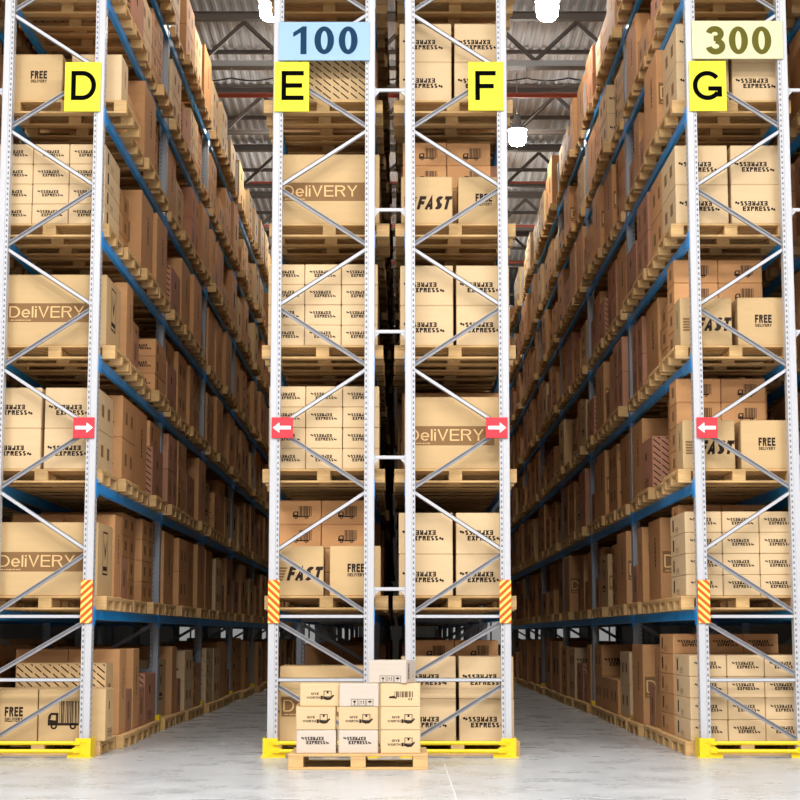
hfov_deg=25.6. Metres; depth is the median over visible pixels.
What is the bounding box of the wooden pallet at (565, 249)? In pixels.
[560,238,574,258]
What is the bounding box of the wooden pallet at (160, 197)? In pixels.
[120,182,168,211]
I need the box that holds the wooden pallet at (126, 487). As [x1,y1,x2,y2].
[14,479,139,498]
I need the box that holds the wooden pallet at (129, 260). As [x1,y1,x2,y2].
[15,247,140,277]
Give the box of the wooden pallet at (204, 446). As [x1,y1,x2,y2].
[173,435,208,450]
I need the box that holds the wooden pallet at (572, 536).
[568,531,616,542]
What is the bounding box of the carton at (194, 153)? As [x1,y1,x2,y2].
[191,139,197,166]
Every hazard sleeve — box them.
[80,580,93,622]
[268,580,279,622]
[499,580,510,622]
[697,580,710,622]
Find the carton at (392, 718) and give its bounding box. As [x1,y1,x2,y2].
[381,707,419,729]
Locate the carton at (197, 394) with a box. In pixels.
[196,390,199,408]
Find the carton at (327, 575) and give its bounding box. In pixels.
[325,573,329,595]
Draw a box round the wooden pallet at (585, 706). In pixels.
[580,701,589,712]
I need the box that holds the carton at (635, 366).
[632,359,637,394]
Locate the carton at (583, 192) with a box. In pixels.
[578,182,585,208]
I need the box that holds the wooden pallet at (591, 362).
[588,354,611,369]
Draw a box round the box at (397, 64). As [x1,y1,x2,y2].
[396,63,451,87]
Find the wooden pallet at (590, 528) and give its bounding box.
[587,522,630,533]
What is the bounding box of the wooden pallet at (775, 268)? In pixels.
[769,255,799,277]
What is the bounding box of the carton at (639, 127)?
[634,112,644,176]
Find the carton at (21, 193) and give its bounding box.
[11,184,32,204]
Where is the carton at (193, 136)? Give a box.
[191,124,197,152]
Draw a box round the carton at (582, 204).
[578,195,585,212]
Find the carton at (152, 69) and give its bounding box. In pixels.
[151,66,156,80]
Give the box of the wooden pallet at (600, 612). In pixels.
[594,607,608,617]
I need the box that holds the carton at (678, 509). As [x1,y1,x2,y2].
[672,505,720,516]
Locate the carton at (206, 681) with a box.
[201,675,212,689]
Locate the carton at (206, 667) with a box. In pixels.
[201,661,212,675]
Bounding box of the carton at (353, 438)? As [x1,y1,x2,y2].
[343,428,379,452]
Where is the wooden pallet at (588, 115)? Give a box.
[582,103,596,129]
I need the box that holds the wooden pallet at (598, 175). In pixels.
[591,164,607,190]
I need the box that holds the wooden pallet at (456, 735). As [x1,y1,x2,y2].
[420,735,500,746]
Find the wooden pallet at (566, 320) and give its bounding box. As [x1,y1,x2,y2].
[561,311,586,326]
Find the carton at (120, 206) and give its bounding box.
[119,189,121,212]
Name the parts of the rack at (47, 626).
post, post, post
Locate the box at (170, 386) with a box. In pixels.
[132,361,175,410]
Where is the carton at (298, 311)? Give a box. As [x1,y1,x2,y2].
[268,305,304,324]
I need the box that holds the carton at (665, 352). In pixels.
[662,347,667,358]
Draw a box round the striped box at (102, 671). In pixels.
[16,662,112,687]
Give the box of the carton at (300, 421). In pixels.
[269,407,305,428]
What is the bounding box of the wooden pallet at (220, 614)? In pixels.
[213,611,224,619]
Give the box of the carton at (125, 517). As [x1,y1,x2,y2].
[82,512,128,535]
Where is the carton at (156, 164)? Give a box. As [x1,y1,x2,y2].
[155,159,157,173]
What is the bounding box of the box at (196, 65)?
[180,53,201,88]
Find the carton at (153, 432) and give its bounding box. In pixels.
[147,420,159,451]
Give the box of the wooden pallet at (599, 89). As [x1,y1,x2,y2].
[592,79,614,108]
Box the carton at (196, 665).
[192,662,200,677]
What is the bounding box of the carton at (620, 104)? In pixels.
[615,89,623,123]
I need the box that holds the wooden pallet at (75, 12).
[2,0,132,30]
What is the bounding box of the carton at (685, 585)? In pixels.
[672,575,722,596]
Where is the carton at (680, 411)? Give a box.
[670,402,720,429]
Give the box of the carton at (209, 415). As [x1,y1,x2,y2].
[205,406,213,425]
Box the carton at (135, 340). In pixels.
[132,330,138,368]
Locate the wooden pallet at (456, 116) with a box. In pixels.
[394,100,512,139]
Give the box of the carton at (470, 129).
[470,129,494,130]
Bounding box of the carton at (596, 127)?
[594,115,598,139]
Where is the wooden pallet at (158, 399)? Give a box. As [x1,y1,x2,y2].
[105,390,169,411]
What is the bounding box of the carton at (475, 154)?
[446,143,489,170]
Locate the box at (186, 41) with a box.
[170,24,193,64]
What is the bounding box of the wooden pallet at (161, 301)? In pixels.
[133,287,170,312]
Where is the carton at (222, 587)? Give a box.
[221,585,223,610]
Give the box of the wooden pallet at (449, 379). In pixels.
[394,362,497,386]
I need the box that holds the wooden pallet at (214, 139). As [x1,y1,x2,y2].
[199,130,221,154]
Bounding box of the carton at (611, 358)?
[610,354,613,412]
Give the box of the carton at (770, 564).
[759,554,789,574]
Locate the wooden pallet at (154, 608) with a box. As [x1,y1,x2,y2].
[147,602,164,614]
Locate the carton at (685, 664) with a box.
[675,654,726,676]
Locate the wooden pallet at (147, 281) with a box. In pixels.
[45,268,158,295]
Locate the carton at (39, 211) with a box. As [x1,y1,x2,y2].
[32,204,68,223]
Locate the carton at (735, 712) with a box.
[727,698,764,719]
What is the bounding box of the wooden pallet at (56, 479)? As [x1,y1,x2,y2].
[3,469,117,490]
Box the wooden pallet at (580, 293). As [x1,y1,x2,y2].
[574,284,607,303]
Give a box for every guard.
[0,737,95,757]
[155,714,160,729]
[260,737,378,757]
[399,737,518,757]
[590,700,594,712]
[695,737,799,757]
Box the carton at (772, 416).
[767,414,775,419]
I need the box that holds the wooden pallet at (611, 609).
[609,606,615,616]
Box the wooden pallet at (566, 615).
[563,612,573,619]
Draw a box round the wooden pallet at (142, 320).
[133,309,183,332]
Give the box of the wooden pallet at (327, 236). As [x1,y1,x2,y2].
[269,224,389,256]
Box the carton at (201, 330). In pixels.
[201,330,202,347]
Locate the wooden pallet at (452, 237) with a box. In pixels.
[395,224,515,256]
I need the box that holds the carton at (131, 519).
[129,515,134,537]
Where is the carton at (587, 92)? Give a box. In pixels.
[586,85,588,108]
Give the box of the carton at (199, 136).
[198,130,201,151]
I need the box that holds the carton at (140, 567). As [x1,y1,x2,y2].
[133,560,146,581]
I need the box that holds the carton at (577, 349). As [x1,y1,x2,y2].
[574,338,580,364]
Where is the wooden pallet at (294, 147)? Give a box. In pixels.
[271,130,383,165]
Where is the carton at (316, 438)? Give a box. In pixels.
[306,428,342,449]
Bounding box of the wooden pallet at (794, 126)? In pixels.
[789,110,799,138]
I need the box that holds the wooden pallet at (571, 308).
[566,297,594,315]
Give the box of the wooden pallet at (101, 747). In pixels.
[0,736,115,755]
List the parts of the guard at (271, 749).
rail, rail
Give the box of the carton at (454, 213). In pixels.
[452,211,456,223]
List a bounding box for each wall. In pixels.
[0,624,149,645]
[159,327,647,664]
[648,624,791,643]
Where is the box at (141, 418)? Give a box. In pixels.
[134,407,146,491]
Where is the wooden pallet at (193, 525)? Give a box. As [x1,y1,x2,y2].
[161,516,197,529]
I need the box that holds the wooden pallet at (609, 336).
[604,327,627,345]
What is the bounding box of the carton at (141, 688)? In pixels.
[138,686,143,726]
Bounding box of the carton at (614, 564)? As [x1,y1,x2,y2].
[612,560,617,575]
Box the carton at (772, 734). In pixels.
[766,720,794,740]
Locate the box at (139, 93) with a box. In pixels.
[113,81,155,167]
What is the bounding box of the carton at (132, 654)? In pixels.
[93,648,138,728]
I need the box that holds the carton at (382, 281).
[379,269,386,296]
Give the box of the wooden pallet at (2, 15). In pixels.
[0,7,4,29]
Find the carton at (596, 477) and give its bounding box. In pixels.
[595,462,597,518]
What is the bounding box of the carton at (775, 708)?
[765,698,793,719]
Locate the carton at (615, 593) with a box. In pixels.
[613,591,617,605]
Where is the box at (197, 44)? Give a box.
[194,27,201,71]
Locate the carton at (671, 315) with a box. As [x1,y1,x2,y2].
[668,309,673,335]
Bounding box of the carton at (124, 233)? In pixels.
[121,214,127,242]
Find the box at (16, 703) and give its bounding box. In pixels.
[0,687,46,740]
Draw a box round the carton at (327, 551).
[325,549,329,572]
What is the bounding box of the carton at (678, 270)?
[667,260,717,290]
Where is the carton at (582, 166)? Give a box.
[578,156,584,182]
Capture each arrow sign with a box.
[73,417,94,437]
[271,417,292,437]
[486,417,507,437]
[696,417,717,437]
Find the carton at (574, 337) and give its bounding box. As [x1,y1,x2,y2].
[569,333,580,362]
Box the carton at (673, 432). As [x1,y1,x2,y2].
[670,427,675,453]
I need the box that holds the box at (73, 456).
[44,428,112,473]
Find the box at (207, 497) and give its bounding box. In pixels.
[205,482,209,524]
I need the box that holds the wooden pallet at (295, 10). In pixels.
[269,0,386,30]
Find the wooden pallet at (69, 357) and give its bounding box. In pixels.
[7,345,129,372]
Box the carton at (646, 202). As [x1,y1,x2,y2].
[642,192,651,236]
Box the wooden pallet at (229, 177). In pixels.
[216,167,235,188]
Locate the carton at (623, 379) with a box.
[618,371,664,405]
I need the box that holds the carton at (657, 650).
[655,648,661,728]
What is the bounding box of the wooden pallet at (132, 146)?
[19,131,143,166]
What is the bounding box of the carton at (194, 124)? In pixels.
[186,108,197,138]
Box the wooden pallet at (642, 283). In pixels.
[632,268,666,295]
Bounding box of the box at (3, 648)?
[0,645,6,686]
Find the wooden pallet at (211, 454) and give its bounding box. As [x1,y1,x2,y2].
[186,446,216,460]
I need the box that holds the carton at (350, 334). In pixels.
[341,325,378,344]
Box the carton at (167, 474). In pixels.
[162,469,171,503]
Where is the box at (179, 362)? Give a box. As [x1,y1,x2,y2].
[173,351,186,392]
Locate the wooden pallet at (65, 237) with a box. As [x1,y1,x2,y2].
[10,224,123,256]
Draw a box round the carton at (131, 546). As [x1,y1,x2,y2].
[128,536,134,558]
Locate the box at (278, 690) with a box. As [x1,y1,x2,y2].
[278,690,279,734]
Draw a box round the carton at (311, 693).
[300,682,339,705]
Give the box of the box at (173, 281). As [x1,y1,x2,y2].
[133,265,179,315]
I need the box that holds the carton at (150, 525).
[147,521,152,542]
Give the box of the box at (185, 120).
[181,102,190,151]
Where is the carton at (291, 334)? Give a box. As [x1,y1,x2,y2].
[268,325,304,344]
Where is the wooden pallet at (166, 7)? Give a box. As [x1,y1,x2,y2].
[146,0,175,24]
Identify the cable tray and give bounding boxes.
[210,60,586,81]
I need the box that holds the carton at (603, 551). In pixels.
[599,547,611,606]
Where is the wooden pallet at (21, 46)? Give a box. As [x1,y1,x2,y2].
[1,30,30,53]
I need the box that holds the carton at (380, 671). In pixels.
[369,660,414,682]
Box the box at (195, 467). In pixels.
[186,458,205,521]
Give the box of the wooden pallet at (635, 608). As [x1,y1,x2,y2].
[627,602,641,614]
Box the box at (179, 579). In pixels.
[172,572,186,605]
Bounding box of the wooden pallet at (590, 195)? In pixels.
[585,187,595,207]
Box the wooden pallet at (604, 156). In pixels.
[595,143,615,170]
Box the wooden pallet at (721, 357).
[661,345,796,372]
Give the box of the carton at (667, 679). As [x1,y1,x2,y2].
[660,672,675,693]
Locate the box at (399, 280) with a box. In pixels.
[399,280,399,320]
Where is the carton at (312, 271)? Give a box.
[305,264,341,287]
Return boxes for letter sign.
[64,62,100,111]
[274,62,308,111]
[468,62,503,110]
[689,61,726,110]
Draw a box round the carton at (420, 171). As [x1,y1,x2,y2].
[403,166,445,176]
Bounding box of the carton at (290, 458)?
[269,449,305,468]
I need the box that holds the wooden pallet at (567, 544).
[566,538,616,545]
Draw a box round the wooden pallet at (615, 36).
[603,27,622,60]
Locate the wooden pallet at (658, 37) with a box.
[646,23,682,63]
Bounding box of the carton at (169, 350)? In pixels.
[139,337,173,366]
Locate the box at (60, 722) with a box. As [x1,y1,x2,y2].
[38,687,113,740]
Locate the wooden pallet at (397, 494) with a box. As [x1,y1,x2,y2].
[394,480,497,498]
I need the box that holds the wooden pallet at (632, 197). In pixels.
[624,184,641,211]
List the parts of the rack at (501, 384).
post, post, post, post, post, post, post, post, post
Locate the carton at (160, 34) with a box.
[158,22,162,50]
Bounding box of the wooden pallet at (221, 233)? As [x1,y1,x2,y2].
[215,224,227,244]
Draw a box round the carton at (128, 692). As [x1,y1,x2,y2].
[125,688,131,731]
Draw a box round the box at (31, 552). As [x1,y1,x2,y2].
[0,522,112,595]
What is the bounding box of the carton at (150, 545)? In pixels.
[147,542,152,562]
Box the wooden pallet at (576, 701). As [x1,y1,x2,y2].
[574,699,581,709]
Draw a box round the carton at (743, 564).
[722,554,759,574]
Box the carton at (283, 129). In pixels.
[283,129,319,129]
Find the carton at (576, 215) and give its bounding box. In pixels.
[575,203,577,220]
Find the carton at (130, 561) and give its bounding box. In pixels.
[128,558,133,579]
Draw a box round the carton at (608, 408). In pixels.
[606,390,610,419]
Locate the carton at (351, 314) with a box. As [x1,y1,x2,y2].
[341,305,378,338]
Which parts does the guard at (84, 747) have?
rail, rail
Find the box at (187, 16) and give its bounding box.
[180,0,194,43]
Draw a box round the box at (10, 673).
[6,661,15,686]
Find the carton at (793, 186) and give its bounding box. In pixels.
[790,164,795,191]
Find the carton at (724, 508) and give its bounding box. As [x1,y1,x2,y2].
[721,505,764,511]
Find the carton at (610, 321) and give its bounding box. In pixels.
[608,299,612,328]
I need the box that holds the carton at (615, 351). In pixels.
[613,342,617,380]
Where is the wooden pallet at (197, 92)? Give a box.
[181,80,205,108]
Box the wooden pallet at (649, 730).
[644,725,661,741]
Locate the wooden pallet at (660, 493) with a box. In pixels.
[655,480,768,498]
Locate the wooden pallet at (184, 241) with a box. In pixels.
[167,230,193,255]
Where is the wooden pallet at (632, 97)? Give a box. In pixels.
[622,85,643,118]
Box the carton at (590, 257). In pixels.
[585,251,592,268]
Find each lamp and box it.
[258,0,273,21]
[507,73,526,146]
[535,0,559,21]
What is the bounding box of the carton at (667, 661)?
[660,653,674,673]
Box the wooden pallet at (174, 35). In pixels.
[170,27,183,60]
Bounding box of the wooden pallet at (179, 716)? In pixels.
[165,711,184,724]
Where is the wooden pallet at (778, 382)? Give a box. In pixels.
[768,373,799,386]
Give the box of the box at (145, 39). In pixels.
[107,30,151,66]
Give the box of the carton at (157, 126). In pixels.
[156,122,158,143]
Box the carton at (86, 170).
[69,164,119,204]
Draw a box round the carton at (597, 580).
[596,578,599,607]
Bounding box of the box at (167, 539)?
[160,531,173,604]
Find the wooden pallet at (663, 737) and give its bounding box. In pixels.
[656,730,775,747]
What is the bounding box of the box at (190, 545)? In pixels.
[185,540,193,607]
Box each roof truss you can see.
[193,11,606,59]
[215,86,578,134]
[233,144,561,187]
[250,192,542,230]
[265,231,533,266]
[392,267,518,296]
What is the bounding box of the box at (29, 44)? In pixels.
[2,38,37,53]
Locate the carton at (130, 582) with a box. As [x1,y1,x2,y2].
[128,580,133,599]
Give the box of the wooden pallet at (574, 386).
[571,376,595,391]
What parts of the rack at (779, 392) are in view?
post, post, post, post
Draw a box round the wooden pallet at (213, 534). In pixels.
[172,527,217,538]
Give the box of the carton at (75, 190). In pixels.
[69,184,118,224]
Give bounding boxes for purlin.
[207,50,589,54]
[227,116,569,119]
[242,168,547,171]
[256,211,537,213]
[268,247,524,249]
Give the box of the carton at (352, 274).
[342,264,378,297]
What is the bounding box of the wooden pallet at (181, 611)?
[175,606,190,616]
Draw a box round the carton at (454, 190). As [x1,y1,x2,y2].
[452,188,456,210]
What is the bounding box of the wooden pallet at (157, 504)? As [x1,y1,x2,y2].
[62,495,166,511]
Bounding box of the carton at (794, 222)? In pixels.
[775,220,796,259]
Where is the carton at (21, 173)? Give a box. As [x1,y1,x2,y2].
[12,164,33,184]
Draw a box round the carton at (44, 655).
[15,649,68,686]
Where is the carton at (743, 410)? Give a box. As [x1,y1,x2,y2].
[721,402,765,423]
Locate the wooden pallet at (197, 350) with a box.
[168,338,203,358]
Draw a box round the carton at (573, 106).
[570,98,577,148]
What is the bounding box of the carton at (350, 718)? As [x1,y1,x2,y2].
[339,706,378,729]
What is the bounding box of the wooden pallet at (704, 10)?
[654,0,772,30]
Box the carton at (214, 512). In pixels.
[209,505,219,521]
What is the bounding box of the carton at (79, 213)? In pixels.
[68,204,118,236]
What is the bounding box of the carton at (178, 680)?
[175,678,180,712]
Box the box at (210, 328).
[187,308,214,369]
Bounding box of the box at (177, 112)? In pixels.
[156,89,180,128]
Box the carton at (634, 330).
[632,323,637,363]
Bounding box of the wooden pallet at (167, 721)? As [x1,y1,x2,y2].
[161,715,174,729]
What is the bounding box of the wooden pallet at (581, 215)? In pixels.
[575,207,585,229]
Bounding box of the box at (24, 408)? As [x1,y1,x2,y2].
[5,388,45,430]
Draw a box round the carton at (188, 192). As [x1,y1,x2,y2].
[180,187,195,223]
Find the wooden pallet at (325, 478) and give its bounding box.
[262,469,385,490]
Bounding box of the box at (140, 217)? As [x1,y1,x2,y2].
[122,190,152,273]
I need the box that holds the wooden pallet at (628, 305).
[622,289,667,312]
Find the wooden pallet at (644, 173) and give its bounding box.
[634,158,659,190]
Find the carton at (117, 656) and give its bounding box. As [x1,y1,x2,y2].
[68,649,125,734]
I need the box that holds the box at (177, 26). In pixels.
[170,0,179,38]
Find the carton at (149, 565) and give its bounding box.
[147,562,152,582]
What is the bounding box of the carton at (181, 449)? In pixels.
[177,441,186,468]
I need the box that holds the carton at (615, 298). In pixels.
[612,292,617,320]
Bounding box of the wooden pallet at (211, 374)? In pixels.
[191,366,216,382]
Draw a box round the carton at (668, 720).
[661,711,675,734]
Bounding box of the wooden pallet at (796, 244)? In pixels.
[793,236,799,256]
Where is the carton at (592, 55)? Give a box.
[589,45,595,81]
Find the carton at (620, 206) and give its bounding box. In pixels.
[617,190,624,217]
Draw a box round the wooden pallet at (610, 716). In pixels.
[606,711,618,724]
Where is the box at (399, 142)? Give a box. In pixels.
[397,131,508,166]
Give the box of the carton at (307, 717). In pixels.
[296,706,335,729]
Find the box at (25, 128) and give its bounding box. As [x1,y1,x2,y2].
[25,128,75,130]
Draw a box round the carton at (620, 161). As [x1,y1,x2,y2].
[616,142,633,181]
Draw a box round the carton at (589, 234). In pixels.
[584,223,592,248]
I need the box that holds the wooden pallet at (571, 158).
[564,149,584,172]
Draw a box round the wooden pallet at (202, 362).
[181,354,206,369]
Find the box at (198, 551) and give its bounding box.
[193,544,204,608]
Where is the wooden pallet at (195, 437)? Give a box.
[163,427,200,443]
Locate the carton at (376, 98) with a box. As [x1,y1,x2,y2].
[333,95,377,129]
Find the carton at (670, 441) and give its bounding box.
[669,441,670,463]
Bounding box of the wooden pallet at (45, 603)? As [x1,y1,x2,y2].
[0,596,121,610]
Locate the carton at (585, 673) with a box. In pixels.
[584,672,587,701]
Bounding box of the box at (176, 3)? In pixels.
[172,0,179,20]
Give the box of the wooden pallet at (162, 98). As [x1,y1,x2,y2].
[152,84,173,117]
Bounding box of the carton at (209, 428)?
[205,419,213,438]
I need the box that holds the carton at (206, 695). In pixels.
[201,688,211,703]
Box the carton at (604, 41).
[600,30,606,61]
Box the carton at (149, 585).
[147,583,151,601]
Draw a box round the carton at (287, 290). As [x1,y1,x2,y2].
[268,285,304,305]
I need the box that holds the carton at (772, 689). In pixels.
[764,676,793,697]
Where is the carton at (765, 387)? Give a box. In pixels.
[765,387,766,409]
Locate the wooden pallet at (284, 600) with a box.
[267,600,383,611]
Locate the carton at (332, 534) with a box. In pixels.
[322,524,363,548]
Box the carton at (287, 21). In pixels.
[287,21,324,21]
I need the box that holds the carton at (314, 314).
[305,305,341,325]
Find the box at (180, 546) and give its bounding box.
[173,538,187,573]
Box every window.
[179,627,202,640]
[219,628,243,638]
[262,629,279,638]
[296,624,314,642]
[335,626,359,640]
[447,626,464,639]
[478,621,499,645]
[517,629,541,638]
[555,628,580,637]
[599,627,615,640]
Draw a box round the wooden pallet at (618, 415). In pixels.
[609,406,667,425]
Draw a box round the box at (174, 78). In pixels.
[169,59,180,109]
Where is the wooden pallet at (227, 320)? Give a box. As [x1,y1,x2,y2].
[211,311,231,326]
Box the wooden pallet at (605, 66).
[596,54,622,85]
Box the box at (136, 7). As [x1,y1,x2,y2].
[33,0,143,37]
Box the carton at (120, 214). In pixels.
[119,210,121,233]
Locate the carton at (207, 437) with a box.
[184,433,212,447]
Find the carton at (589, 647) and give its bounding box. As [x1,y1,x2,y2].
[587,645,592,702]
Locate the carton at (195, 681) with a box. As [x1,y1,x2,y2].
[192,677,199,692]
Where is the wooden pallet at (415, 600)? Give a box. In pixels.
[398,600,513,611]
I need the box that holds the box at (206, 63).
[181,44,211,116]
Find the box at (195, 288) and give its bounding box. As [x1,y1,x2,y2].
[189,274,201,344]
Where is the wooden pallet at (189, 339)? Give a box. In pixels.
[139,324,194,345]
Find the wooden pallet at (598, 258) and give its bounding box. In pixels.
[591,248,619,271]
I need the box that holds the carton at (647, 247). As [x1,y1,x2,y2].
[643,230,651,267]
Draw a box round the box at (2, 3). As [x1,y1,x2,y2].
[1,0,26,43]
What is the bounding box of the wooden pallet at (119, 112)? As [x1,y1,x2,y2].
[14,100,140,139]
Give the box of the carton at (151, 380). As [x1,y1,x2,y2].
[142,373,164,395]
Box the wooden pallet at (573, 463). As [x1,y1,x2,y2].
[571,455,598,466]
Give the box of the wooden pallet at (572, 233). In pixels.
[566,223,578,244]
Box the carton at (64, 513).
[41,512,81,514]
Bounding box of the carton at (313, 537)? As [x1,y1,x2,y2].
[280,524,321,545]
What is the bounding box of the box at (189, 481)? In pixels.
[186,474,193,517]
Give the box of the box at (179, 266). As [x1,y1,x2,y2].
[167,258,189,326]
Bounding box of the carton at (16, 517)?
[12,514,64,521]
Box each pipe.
[210,60,586,69]
[217,93,576,97]
[244,181,545,183]
[263,225,534,226]
[391,261,523,262]
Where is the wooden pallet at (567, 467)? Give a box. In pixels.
[564,460,588,472]
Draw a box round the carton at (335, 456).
[306,449,342,468]
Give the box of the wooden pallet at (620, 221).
[612,211,636,237]
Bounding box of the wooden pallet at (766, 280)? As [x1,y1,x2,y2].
[762,269,798,296]
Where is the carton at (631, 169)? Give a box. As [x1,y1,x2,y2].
[629,158,634,189]
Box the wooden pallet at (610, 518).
[605,510,657,524]
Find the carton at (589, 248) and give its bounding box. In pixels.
[585,237,592,262]
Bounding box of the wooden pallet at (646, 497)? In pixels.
[637,487,752,505]
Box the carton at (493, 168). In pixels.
[490,166,496,176]
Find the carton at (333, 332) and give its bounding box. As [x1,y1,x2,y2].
[305,325,340,344]
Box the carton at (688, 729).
[676,715,727,740]
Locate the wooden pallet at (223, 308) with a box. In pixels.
[207,297,228,315]
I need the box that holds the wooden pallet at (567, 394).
[563,386,587,400]
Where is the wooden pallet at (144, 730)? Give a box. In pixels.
[131,725,149,741]
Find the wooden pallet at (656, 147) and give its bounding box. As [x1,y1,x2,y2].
[643,131,760,166]
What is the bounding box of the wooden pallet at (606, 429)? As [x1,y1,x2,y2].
[602,418,641,434]
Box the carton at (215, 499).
[210,492,220,508]
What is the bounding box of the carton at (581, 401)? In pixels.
[578,399,585,446]
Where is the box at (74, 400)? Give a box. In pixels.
[45,388,112,437]
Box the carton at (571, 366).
[569,359,574,385]
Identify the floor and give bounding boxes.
[0,683,799,799]
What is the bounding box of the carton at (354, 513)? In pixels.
[322,501,363,523]
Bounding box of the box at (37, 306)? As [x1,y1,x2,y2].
[7,275,120,349]
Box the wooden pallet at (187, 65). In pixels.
[170,54,197,85]
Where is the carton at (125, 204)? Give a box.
[122,192,128,221]
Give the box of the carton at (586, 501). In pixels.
[582,498,589,526]
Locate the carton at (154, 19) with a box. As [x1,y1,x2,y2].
[150,8,157,38]
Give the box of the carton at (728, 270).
[717,260,761,283]
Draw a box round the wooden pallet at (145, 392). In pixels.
[47,377,150,399]
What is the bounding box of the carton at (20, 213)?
[11,204,31,223]
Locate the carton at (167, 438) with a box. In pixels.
[163,434,172,471]
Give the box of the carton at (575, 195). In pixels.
[574,189,576,205]
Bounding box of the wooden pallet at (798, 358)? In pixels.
[796,355,799,372]
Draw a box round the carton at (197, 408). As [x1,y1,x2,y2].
[197,408,198,425]
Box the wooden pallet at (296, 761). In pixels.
[288,747,427,769]
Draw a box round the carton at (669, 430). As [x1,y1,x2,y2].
[668,419,670,441]
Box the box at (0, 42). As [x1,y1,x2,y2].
[0,42,1,86]
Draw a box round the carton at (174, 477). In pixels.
[172,472,176,505]
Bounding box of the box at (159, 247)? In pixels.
[152,213,166,294]
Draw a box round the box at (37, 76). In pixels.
[15,54,66,99]
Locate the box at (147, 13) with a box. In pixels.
[143,0,151,46]
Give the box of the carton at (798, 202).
[796,199,799,237]
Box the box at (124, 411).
[108,395,135,445]
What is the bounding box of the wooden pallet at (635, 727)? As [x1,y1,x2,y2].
[627,720,649,735]
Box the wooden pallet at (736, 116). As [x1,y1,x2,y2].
[658,100,790,139]
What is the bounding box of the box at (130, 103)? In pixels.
[90,95,139,144]
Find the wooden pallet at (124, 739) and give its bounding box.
[10,730,137,748]
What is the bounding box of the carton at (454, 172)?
[446,166,490,187]
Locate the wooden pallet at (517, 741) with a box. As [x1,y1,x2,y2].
[426,736,519,755]
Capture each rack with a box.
[0,0,294,737]
[0,30,145,647]
[267,0,404,737]
[402,0,511,737]
[509,0,799,748]
[642,17,799,643]
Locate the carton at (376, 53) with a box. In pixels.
[375,51,377,87]
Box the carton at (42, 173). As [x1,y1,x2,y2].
[33,164,69,184]
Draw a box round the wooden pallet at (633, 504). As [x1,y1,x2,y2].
[630,498,674,511]
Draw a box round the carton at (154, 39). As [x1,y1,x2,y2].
[152,27,157,56]
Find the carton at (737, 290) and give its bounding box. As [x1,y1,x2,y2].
[718,283,762,302]
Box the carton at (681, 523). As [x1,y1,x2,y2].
[670,512,721,537]
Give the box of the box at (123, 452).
[112,437,134,482]
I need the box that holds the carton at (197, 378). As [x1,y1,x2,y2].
[196,374,199,392]
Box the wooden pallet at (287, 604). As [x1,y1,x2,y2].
[285,602,387,613]
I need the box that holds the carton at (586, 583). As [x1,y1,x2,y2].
[585,581,588,609]
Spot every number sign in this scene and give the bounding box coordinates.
[279,22,369,60]
[691,21,782,58]
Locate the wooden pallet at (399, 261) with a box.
[395,247,496,277]
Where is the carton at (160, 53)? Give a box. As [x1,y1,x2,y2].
[157,41,162,67]
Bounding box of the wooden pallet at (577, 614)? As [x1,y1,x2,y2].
[574,611,580,619]
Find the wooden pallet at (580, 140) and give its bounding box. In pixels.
[575,130,584,154]
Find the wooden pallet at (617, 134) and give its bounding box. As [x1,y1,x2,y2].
[611,119,633,149]
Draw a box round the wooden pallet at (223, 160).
[209,149,230,172]
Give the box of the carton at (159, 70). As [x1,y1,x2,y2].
[157,59,161,83]
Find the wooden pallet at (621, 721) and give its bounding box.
[616,715,630,729]
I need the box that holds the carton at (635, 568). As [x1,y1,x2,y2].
[633,565,637,602]
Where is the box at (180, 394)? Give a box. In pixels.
[176,384,185,420]
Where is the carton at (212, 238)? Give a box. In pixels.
[209,229,215,282]
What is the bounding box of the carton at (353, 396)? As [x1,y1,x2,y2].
[343,386,379,409]
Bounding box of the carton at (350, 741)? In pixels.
[338,730,378,752]
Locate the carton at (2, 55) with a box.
[0,54,15,119]
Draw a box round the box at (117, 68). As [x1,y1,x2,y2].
[72,55,127,101]
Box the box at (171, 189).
[158,142,175,216]
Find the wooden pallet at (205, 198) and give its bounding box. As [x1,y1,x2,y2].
[178,184,210,207]
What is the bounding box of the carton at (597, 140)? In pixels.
[594,130,599,153]
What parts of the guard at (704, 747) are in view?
rail, rail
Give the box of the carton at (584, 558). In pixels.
[581,555,587,609]
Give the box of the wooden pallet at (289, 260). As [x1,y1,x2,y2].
[271,247,384,277]
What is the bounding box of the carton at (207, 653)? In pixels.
[183,648,212,661]
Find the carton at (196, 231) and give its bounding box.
[195,226,198,252]
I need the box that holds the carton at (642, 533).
[637,527,649,601]
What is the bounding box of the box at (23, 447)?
[3,428,43,468]
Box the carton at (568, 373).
[567,363,569,387]
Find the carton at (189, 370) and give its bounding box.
[186,365,193,426]
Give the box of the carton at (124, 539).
[121,534,128,557]
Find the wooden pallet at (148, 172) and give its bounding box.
[114,158,160,189]
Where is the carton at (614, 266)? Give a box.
[612,259,617,297]
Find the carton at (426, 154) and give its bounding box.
[403,143,445,165]
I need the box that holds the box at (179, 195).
[175,180,183,229]
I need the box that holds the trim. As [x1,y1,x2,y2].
[442,758,456,799]
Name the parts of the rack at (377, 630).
post, post, post, post, post, post, post, post, post, post, post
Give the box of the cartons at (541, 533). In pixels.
[0,52,792,695]
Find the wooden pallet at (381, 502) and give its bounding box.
[286,492,384,505]
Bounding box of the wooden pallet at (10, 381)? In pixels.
[6,374,19,387]
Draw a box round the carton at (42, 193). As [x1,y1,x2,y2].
[33,184,68,203]
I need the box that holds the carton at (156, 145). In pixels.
[155,142,157,162]
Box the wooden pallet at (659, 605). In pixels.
[653,598,770,611]
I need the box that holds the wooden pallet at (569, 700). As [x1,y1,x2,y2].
[566,697,574,706]
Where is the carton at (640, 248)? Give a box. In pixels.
[637,239,642,275]
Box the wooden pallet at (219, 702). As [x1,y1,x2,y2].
[214,699,222,709]

